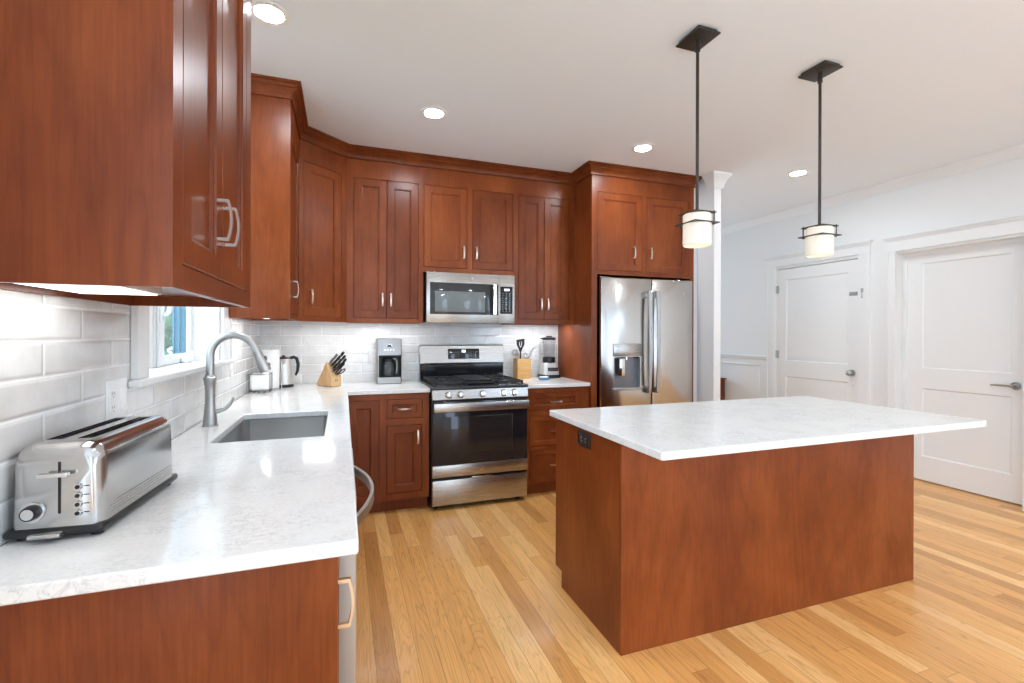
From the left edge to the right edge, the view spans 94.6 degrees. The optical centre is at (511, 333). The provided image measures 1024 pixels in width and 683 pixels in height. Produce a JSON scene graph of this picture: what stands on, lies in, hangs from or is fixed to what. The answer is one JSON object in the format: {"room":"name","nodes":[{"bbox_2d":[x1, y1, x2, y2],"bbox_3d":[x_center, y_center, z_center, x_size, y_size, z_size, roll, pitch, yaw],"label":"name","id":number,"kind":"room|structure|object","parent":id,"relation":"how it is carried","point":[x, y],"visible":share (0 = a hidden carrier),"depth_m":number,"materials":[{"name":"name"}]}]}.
{"room":"kitchen","nodes":[
{"label":"kitchen","id":0,"kind":"room"},
{"bbox_2d":[0,289,259,546],"bbox_3d":[-1.518,-0.060,2.195,0.140,2.760,11.200,0,0,-20],"label":"wall","id":1,"kind":"structure","parent":0,"point":[58,355],"depth_m":1.14,"materials":[{"name":"white tile"}]},
{"bbox_2d":[105,377,127,420],"bbox_3d":[-1.144,0.192,1.371,0.012,0.122,0.128,0,0,-20],"label":"outlet","id":2,"kind":"object","parent":1,"relation":"attached to","point":[116,389],"visible":0.83,"depth_m":1.36,"materials":[{"name":"white plastic"}]},
{"bbox_2d":[110,389,115,399],"bbox_3d":[-1.133,0.172,1.341,0.004,0.029,0.033,0,0,-20],"label":"receptacle","id":3,"kind":"object","parent":2,"relation":"attached to","point":[112,391],"depth_m":1.34,"materials":[{"name":"white plastic"}]},
{"bbox_2d":[110,403,115,413],"bbox_3d":[-1.133,0.211,1.341,0.004,0.029,0.033,0,0,-20],"label":"receptacle","id":4,"kind":"object","parent":2,"relation":"attached to","point":[112,405],"depth_m":1.34,"materials":[{"name":"white plastic"}]},
{"bbox_2d":[0,0,250,307],"bbox_3d":[-0.884,-0.732,1.163,0.368,1.291,0.757,0,0,-20],"label":"upper cabinet","id":5,"kind":"object","parent":1,"relation":"attached to","point":[125,125],"visible":1,"depth_m":0.84,"materials":[{"name":"brown wood"}]},
{"bbox_2d":[14,283,161,295],"bbox_3d":[-0.892,-0.105,0.982,0.165,0.020,0.365,0,0,-20],"label":"light","id":6,"kind":"object","parent":5,"relation":"attached to","point":[83,289],"visible":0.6,"depth_m":1.03,"materials":[{"name":"white plastic"}]},
{"bbox_2d":[128,306,235,387],"bbox_3d":[-1.451,-0.352,2.065,0.175,1.035,1.360,0,0,-20],"label":"window","id":7,"kind":"structure","parent":1,"relation":"in","point":[149,365],"depth_m":2.00,"materials":[{"name":"white paint"}]},
{"bbox_2d":[230,356,232,376],"bbox_3d":[-1.647,0.191,2.776,0.008,0.118,0.075,0,0,-20],"label":"outlet","id":8,"kind":"object","parent":1,"relation":"attached to","point":[231,364],"visible":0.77,"depth_m":2.76,"materials":[{"name":"white plastic"}]},
{"bbox_2d":[230,94,298,320],"bbox_3d":[-1.505,-0.735,2.952,0.337,1.291,0.580,0,0,-20],"label":"upper cabinet","id":9,"kind":"object","parent":1,"relation":"attached to","point":[274,247],"visible":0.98,"depth_m":2.70,"materials":[{"name":"brown wood"}]},
{"bbox_2d":[251,73,702,187],"bbox_3d":[0.025,-1.391,3.606,3.705,0.088,0.907,0,0,-20],"label":"crown molding","id":10,"kind":"structure","parent":9,"relation":"attached to","point":[264,85],"depth_m":3.83,"materials":[{"name":"brown wood"}]},
{"bbox_2d":[260,321,557,383],"bbox_3d":[-0.350,-0.058,4.390,3.934,2.760,0.150,0,0,-20],"label":"wall","id":11,"kind":"structure","parent":0,"point":[315,344],"depth_m":4.01,"materials":[{"name":"white tile"}]},
{"bbox_2d":[299,139,346,321],"bbox_3d":[-1.583,-0.736,3.550,0.642,1.291,0.599,0,0,-20],"label":"upper cabinet","id":12,"kind":"object","parent":11,"relation":"attached to","point":[322,172],"visible":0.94,"depth_m":3.44,"materials":[{"name":"brown wood"}]},
{"bbox_2d":[369,349,375,362],"bbox_3d":[-1.180,0.188,4.010,0.072,0.118,0.008,0,0,-20],"label":"outlet","id":13,"kind":"object","parent":11,"relation":"attached to","point":[372,352],"visible":0.88,"depth_m":4.01,"materials":[{"name":"white plastic"}]},
{"bbox_2d":[346,158,423,323],"bbox_3d":[-1.044,-0.734,3.867,0.586,1.291,0.366,0,0,-20],"label":"upper cabinet","id":14,"kind":"object","parent":11,"relation":"attached to","point":[385,201],"visible":1,"depth_m":3.72,"materials":[{"name":"brown wood"}]},
{"bbox_2d":[423,167,513,275],"bbox_3d":[-0.403,-0.941,4.095,0.773,0.875,0.366,0,0,-20],"label":"upper cabinet","id":15,"kind":"object","parent":11,"relation":"attached to","point":[468,217],"visible":0.98,"depth_m":3.95,"materials":[{"name":"brown wood"}]},
{"bbox_2d":[423,272,514,323],"bbox_3d":[-0.389,-0.294,4.055,0.749,0.408,0.433,0,0,-20],"label":"microwave","id":16,"kind":"object","parent":15,"relation":"attached to","point":[447,297],"visible":0.99,"depth_m":3.88,"materials":[{"name":"silver metal"}]},
{"bbox_2d":[532,348,538,359],"bbox_3d":[0.225,0.192,4.511,0.072,0.118,0.008,0,0,-20],"label":"outlet","id":17,"kind":"object","parent":11,"relation":"attached to","point":[535,354],"visible":0.97,"depth_m":4.51,"materials":[{"name":"white plastic"}]},
{"bbox_2d":[501,178,573,324],"bbox_3d":[0.236,-0.731,4.324,0.584,1.291,0.366,0,0,-20],"label":"upper cabinet","id":18,"kind":"object","parent":11,"relation":"attached to","point":[543,212],"visible":0.96,"depth_m":4.18,"materials":[{"name":"brown wood"}]},
{"bbox_2d":[251,0,1023,227],"bbox_3d":[1.176,-1.482,3.152,5.970,0.100,11.200,0,0,-20],"label":"ceiling","id":19,"kind":"structure","parent":0,"point":[556,85],"depth_m":2.70,"materials":[{"name":"white paint"}]},
{"bbox_2d":[251,0,290,26],"bbox_3d":[-1.089,-1.435,2.117,0.176,0.006,0.176,0,0,-20],"label":"recessed light","id":20,"kind":"object","parent":19,"relation":"in","point":[267,12],"visible":0.92,"depth_m":2.12,"materials":[{"name":"white plastic"}]},
{"bbox_2d":[420,107,447,119],"bbox_3d":[-0.508,-1.435,3.073,0.176,0.006,0.176,0,0,-20],"label":"recessed light","id":21,"kind":"object","parent":19,"relation":"in","point":[435,113],"visible":1,"depth_m":3.07,"materials":[{"name":"white plastic"}]},
{"bbox_2d":[631,143,654,152],"bbox_3d":[1.010,-1.430,3.640,0.176,0.006,0.176,0,0,-20],"label":"recessed light","id":22,"kind":"object","parent":19,"relation":"in","point":[640,148],"visible":1,"depth_m":3.64,"materials":[{"name":"white plastic"}]},
{"bbox_2d":[675,25,720,247],"bbox_3d":[0.891,-0.927,2.271,0.142,1.010,0.160,0,0,-20],"label":"pendant light","id":23,"kind":"object","parent":19,"relation":"hanging from","point":[697,224],"visible":1,"depth_m":2.24,"materials":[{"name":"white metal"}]},
{"bbox_2d":[787,170,809,176],"bbox_3d":[2.539,-1.426,4.194,0.176,0.006,0.176,0,0,-20],"label":"recessed light","id":24,"kind":"object","parent":19,"relation":"in","point":[797,172],"visible":1,"depth_m":4.19,"materials":[{"name":"white plastic"}]},
{"bbox_2d":[798,60,842,257],"bbox_3d":[1.661,-0.925,2.548,0.142,1.010,0.160,0,0,-20],"label":"pendant light","id":25,"kind":"object","parent":19,"relation":"hanging from","point":[819,238],"visible":1,"depth_m":2.53,"materials":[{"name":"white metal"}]},
{"bbox_2d":[356,478,1023,682],"bbox_3d":[1.167,1.367,3.155,5.970,0.080,11.200,0,0,-20],"label":"floor","id":26,"kind":"structure","parent":0,"point":[472,592],"depth_m":2.21,"materials":[{"name":"brown wood"}]},
{"bbox_2d":[0,557,353,682],"bbox_3d":[-0.678,0.882,1.015,0.638,0.883,0.340,0,0,-20],"label":"base cabinet","id":27,"kind":"object","parent":26,"relation":"on","point":[274,624],"visible":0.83,"depth_m":0.86,"materials":[{"name":"brown wood"}]},
{"bbox_2d":[0,380,429,605],"bbox_3d":[-0.873,0.423,2.432,1.234,0.030,3.186,0,0,-20],"label":"countertop","id":28,"kind":"structure","parent":27,"relation":"on","point":[229,507],"depth_m":1.06,"materials":[{"name":"stone"}]},
{"bbox_2d":[3,415,177,540],"bbox_3d":[-0.951,0.313,1.099,0.164,0.190,0.384,0,0,-15],"label":"toaster","id":29,"kind":"object","parent":28,"relation":"on","point":[86,479],"visible":1,"depth_m":0.96,"materials":[{"name":"silver metal"}]},
{"bbox_2d":[26,530,64,540],"bbox_3d":[-0.912,0.394,0.928,0.054,0.010,0.032,0,0,-15],"label":"tray","id":30,"kind":"object","parent":29,"relation":"on","point":[30,534],"depth_m":0.92,"materials":[{"name":"silver metal"}]},
{"bbox_2d":[202,331,270,426],"bbox_3d":[-1.233,0.198,2.122,0.274,0.418,0.062,0,0,-20],"label":"faucet","id":31,"kind":"object","parent":28,"relation":"on","point":[210,379],"visible":1,"depth_m":2.08,"materials":[{"name":"grey metal"}]},
{"bbox_2d":[249,372,271,392],"bbox_3d":[-1.740,0.337,3.268,0.133,0.135,0.104,0,0,-20],"label":"caddy","id":32,"kind":"object","parent":28,"relation":"on","point":[258,381],"visible":1,"depth_m":3.23,"materials":[{"name":"white plastic"}]},
{"bbox_2d":[260,344,282,390],"bbox_3d":[-1.744,0.239,3.421,0.157,0.338,0.148,0,0,-20],"label":"paper towel holder","id":33,"kind":"object","parent":28,"relation":"on","point":[269,344],"visible":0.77,"depth_m":3.41,"materials":[{"name":"grey metal"}]},
{"bbox_2d":[262,350,279,388],"bbox_3d":[-1.748,0.254,3.420,0.116,0.278,0.116,0,0,-20],"label":"paper towel roll","id":34,"kind":"object","parent":33,"relation":"on","point":[273,356],"visible":0.75,"depth_m":3.38,"materials":[{"name":"white paper"}]},
{"bbox_2d":[218,416,327,442],"bbox_3d":[-1.055,0.529,2.141,0.446,0.181,0.718,0,0,-20],"label":"sink","id":35,"kind":"object","parent":28,"relation":"in","point":[296,427],"visible":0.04,"depth_m":2.45,"materials":[{"name":"silver metal"}]},
{"bbox_2d":[279,355,299,387],"bbox_3d":[-1.740,0.283,3.613,0.166,0.241,0.148,0,0,18],"label":"electric kettle","id":36,"kind":"object","parent":28,"relation":"on","point":[287,373],"visible":0.78,"depth_m":3.58,"materials":[{"name":"silver metal"}]},
{"bbox_2d":[316,362,340,386],"bbox_3d":[-1.426,0.312,3.677,0.206,0.186,0.088,0,0,36],"label":"knife block","id":37,"kind":"object","parent":28,"relation":"on","point":[327,378],"visible":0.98,"depth_m":3.62,"materials":[{"name":"brown wood"}]},
{"bbox_2d":[328,353,337,363],"bbox_3d":[-1.363,0.188,3.605,0.098,0.083,0.020,0,0,29],"label":"knife","id":38,"kind":"object","parent":37,"relation":"in","point":[336,354],"visible":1,"depth_m":3.59,"materials":[{"name":"grey"}]},
{"bbox_2d":[330,355,340,366],"bbox_3d":[-1.344,0.206,3.600,0.110,0.093,0.021,0,0,29],"label":"knife","id":39,"kind":"object","parent":37,"relation":"in","point":[339,356],"visible":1,"depth_m":3.59,"materials":[{"name":"grey plastic"}]},
{"bbox_2d":[332,358,341,369],"bbox_3d":[-1.334,0.230,3.599,0.105,0.089,0.020,0,0,29],"label":"knife","id":40,"kind":"object","parent":37,"relation":"in","point":[340,359],"visible":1,"depth_m":3.59,"materials":[{"name":"grey"}]},
{"bbox_2d":[335,368,345,374],"bbox_3d":[-1.315,0.290,3.612,0.065,0.056,0.072,0,0,36],"label":"scissors","id":41,"kind":"object","parent":37,"relation":"in","point":[336,373],"visible":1,"depth_m":3.60,"materials":[{"name":"grey"}]},
{"bbox_2d":[375,338,401,383],"bbox_3d":[-1.028,0.220,3.928,0.196,0.366,0.195,0,0,-20],"label":"coffee maker","id":42,"kind":"object","parent":28,"relation":"on","point":[385,373],"visible":0.99,"depth_m":3.86,"materials":[{"name":"silver metal"}]},
{"bbox_2d":[382,358,397,373],"bbox_3d":[-1.014,0.274,3.899,0.135,0.153,0.120,0,0,-20],"label":"carafe","id":43,"kind":"object","parent":42,"relation":"in","point":[384,359],"visible":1,"depth_m":3.87,"materials":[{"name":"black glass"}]},
{"bbox_2d":[339,449,373,682],"bbox_3d":[-0.792,0.882,1.479,0.690,0.882,0.604,0,0,-20],"label":"dishwasher","id":44,"kind":"object","parent":26,"relation":"on","point":[347,564],"visible":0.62,"depth_m":1.28,"materials":[{"name":"silver metal"}]},
{"bbox_2d":[348,394,382,512],"bbox_3d":[-1.163,0.878,3.688,0.255,0.883,0.615,0,0,-20],"label":"base cabinet","id":45,"kind":"object","parent":26,"relation":"on","point":[365,411],"visible":0.61,"depth_m":3.42,"materials":[{"name":"brown wood"}]},
{"bbox_2d":[382,392,428,510],"bbox_3d":[-0.880,0.879,3.772,0.335,0.883,0.648,0,0,-20],"label":"base cabinet","id":46,"kind":"object","parent":26,"relation":"on","point":[405,415],"visible":0.97,"depth_m":3.51,"materials":[{"name":"brown wood"}]},
{"bbox_2d":[419,344,528,508],"bbox_3d":[-0.338,0.709,3.913,0.766,1.226,0.718,0,0,-20],"label":"range","id":47,"kind":"object","parent":26,"relation":"on","point":[478,413],"visible":0.98,"depth_m":3.64,"materials":[{"name":"silver metal"}]},
{"bbox_2d":[419,379,527,389],"bbox_3d":[-0.335,0.407,3.907,0.766,0.022,0.620,0,0,-20],"label":"cooktop","id":48,"kind":"object","parent":47,"relation":"in","point":[499,384],"depth_m":3.67,"materials":[{"name":"black metal"}]},
{"bbox_2d":[526,386,588,493],"bbox_3d":[0.282,0.882,4.186,0.580,0.883,0.648,0,0,-20],"label":"base cabinet","id":49,"kind":"object","parent":26,"relation":"on","point":[541,427],"visible":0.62,"depth_m":3.88,"materials":[{"name":"brown wood"}]},
{"bbox_2d":[521,377,589,388],"bbox_3d":[0.280,0.425,4.193,0.583,0.030,0.644,0,0,-20],"label":"countertop","id":50,"kind":"structure","parent":49,"relation":"on","point":[533,382],"depth_m":3.98,"materials":[{"name":"stone"}]},
{"bbox_2d":[513,358,530,378],"bbox_3d":[0.094,0.318,4.368,0.133,0.182,0.110,0,0,-20],"label":"utensil holder","id":51,"kind":"object","parent":50,"relation":"on","point":[521,367],"visible":0.91,"depth_m":4.32,"materials":[{"name":"brown wood"}]},
{"bbox_2d":[511,349,518,358],"bbox_3d":[0.038,0.266,4.359,0.096,0.249,0.044,0,0,-20],"label":"ladle","id":52,"kind":"object","parent":51,"relation":"in","point":[514,352],"visible":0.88,"depth_m":4.36,"materials":[{"name":"grey metal"}]},
{"bbox_2d":[516,338,524,358],"bbox_3d":[0.073,0.215,4.362,0.082,0.347,0.030,0,0,-20],"label":"slotted spatula","id":53,"kind":"object","parent":51,"relation":"in","point":[518,340],"visible":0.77,"depth_m":4.35,"materials":[{"name":"black plastic"}]},
{"bbox_2d":[538,376,549,379],"bbox_3d":[0.285,0.394,4.213,0.090,0.032,0.060,0,0,-20],"label":"sponge","id":54,"kind":"object","parent":50,"relation":"on","point":[540,377],"visible":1,"depth_m":4.19,"materials":[{"name":"blue"}]},
{"bbox_2d":[538,356,559,377],"bbox_3d":[0.346,0.311,4.437,0.162,0.196,0.170,0,0,-20],"label":"base","id":55,"kind":"object","parent":50,"relation":"on","point":[549,368],"visible":0.99,"depth_m":4.38,"materials":[{"name":"silver metal"}]},
{"bbox_2d":[540,336,555,339],"bbox_3d":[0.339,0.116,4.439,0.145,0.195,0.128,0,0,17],"label":"lid","id":56,"kind":"object","parent":55,"relation":"on","point":[546,337],"visible":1,"depth_m":4.39,"materials":[{"name":"black plastic"}]},
{"bbox_2d":[558,174,693,407],"bbox_3d":[1.063,-0.024,4.448,1.058,2.700,0.688,0,0,-20],"label":"tall cabinet","id":57,"kind":"object","parent":26,"relation":"on","point":[624,228],"visible":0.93,"depth_m":4.13,"materials":[{"name":"brown wood"}]},
{"bbox_2d":[597,276,691,406],"bbox_3d":[1.089,0.419,4.399,0.943,1.815,0.740,0,0,-20],"label":"refrigerator","id":58,"kind":"object","parent":26,"relation":"on","point":[644,326],"visible":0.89,"depth_m":4.09,"materials":[{"name":"silver metal"}]},
{"bbox_2d":[720,377,725,399],"bbox_3d":[2.603,0.959,6.559,0.358,0.740,0.628,0,0,-20],"label":"side table","id":59,"kind":"object","parent":26,"relation":"on","point":[722,380],"visible":0.12,"depth_m":6.33,"materials":[{"name":"brown wood"}]},
{"bbox_2d":[556,418,913,655],"bbox_3d":[1.193,0.887,2.573,1.842,0.883,0.689,0,0,-20],"label":"kitchen island","id":60,"kind":"object","parent":26,"relation":"on","point":[654,552],"visible":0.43,"depth_m":2.19,"materials":[{"name":"brown wood"}]},
{"bbox_2d":[577,429,590,449],"bbox_3d":[0.341,0.500,2.239,0.006,0.072,0.124,0,0,-20],"label":"outlet plate","id":61,"kind":"object","parent":60,"relation":"attached to","point":[583,436],"depth_m":2.24,"materials":[{"name":"grey plastic"}]},
{"bbox_2d":[583,436,586,444],"bbox_3d":[0.344,0.500,2.219,0.002,0.040,0.033,0,0,-20],"label":"receptacle","id":62,"kind":"object","parent":60,"relation":"attached to","point":[584,437],"depth_m":2.22,"materials":[{"name":"grey plastic"}]},
{"bbox_2d":[550,396,986,460],"bbox_3d":[1.245,0.429,2.413,1.878,0.030,0.963,0,0,-20],"label":"island countertop","id":63,"kind":"structure","parent":60,"relation":"on","point":[669,431],"depth_m":2.19,"materials":[{"name":"stone"}]},
{"bbox_2d":[693,179,720,401],"bbox_3d":[1.023,-0.055,6.386,0.164,2.759,4.610,0,0,-20],"label":"wall","id":64,"kind":"structure","parent":0,"point":[707,260],"depth_m":4.29,"materials":[{"name":"white paint"}]},
{"bbox_2d":[702,170,731,190],"bbox_3d":[1.112,-1.370,6.275,0.207,0.130,4.475,0,0,-20],"label":"trim","id":65,"kind":"structure","parent":64,"relation":"attached to","point":[713,179],"depth_m":4.20,"materials":[{"name":"white paint"}]},
{"bbox_2d":[720,157,1023,406],"bbox_3d":[3.767,-0.045,4.079,0.140,2.760,11.200,0,0,-20],"label":"wall","id":66,"kind":"structure","parent":0,"point":[995,191],"depth_m":4.64,"materials":[{"name":"white paint"}]},
{"bbox_2d":[720,353,765,397],"bbox_3d":[2.479,0.666,7.432,0.030,0.805,3.620,0,0,-20],"label":"trim","id":67,"kind":"structure","parent":66,"relation":"attached to","point":[721,354],"depth_m":5.97,"materials":[{"name":"white paint"}]},
{"bbox_2d":[775,259,857,402],"bbox_3d":[3.294,0.283,5.174,0.107,2.075,0.964,0,0,-20],"label":"door","id":68,"kind":"structure","parent":66,"relation":"in","point":[816,352],"depth_m":5.14,"materials":[{"name":"white paint"}]},
{"bbox_2d":[763,240,872,404],"bbox_3d":[3.283,0.209,5.165,0.064,2.246,1.226,0,0,-20],"label":"trim","id":69,"kind":"structure","parent":66,"relation":"attached to","point":[861,249],"depth_m":4.75,"materials":[{"name":"white paint"}]},
{"bbox_2d":[721,144,1023,234],"bbox_3d":[3.678,-1.383,4.044,0.058,0.085,10.800,0,0,-20],"label":"trim","id":70,"kind":"structure","parent":66,"relation":"attached to","point":[1015,152],"depth_m":4.38,"materials":[{"name":"white paint"}]},
{"bbox_2d":[883,214,1023,510],"bbox_3d":[3.757,0.217,3.996,0.172,2.236,1.056,0,0,-20],"label":"trim","id":71,"kind":"structure","parent":66,"relation":"attached to","point":[996,230],"depth_m":4.33,"materials":[{"name":"white paint"}]},
{"bbox_2d":[907,242,1022,504],"bbox_3d":[3.803,0.294,4.021,0.099,2.058,0.805,0,0,-20],"label":"door","id":72,"kind":"structure","parent":66,"relation":"in","point":[965,319],"depth_m":3.96,"materials":[{"name":"white paint"}]},
{"label":"outside","id":73,"kind":"structure","parent":0,"visible":0},
{"bbox_3d":[-27.143,1.782,14.404,39.790,0.100,43.000,0,0,-20],"label":"ground","id":74,"kind":"structure","parent":73,"visible":0},
{"bbox_2d":[164,306,171,354],"bbox_3d":[-10.479,-1.006,13.732,7.196,10.413,6.654,0,0,-20],"label":"tree","id":75,"kind":"object","parent":74,"relation":"on","point":[168,319],"visible":0.02,"depth_m":12.98,"materials":[{"name":"green plant"}]},
{"bbox_2d":[172,307,185,353],"bbox_3d":[-5.090,-1.446,9.288,1.695,6.500,3.435,0,0,-20],"label":"house wing","id":76,"kind":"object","parent":74,"relation":"on","point":[178,313],"visible":0.02,"depth_m":7.43,"materials":[{"name":"teal"}]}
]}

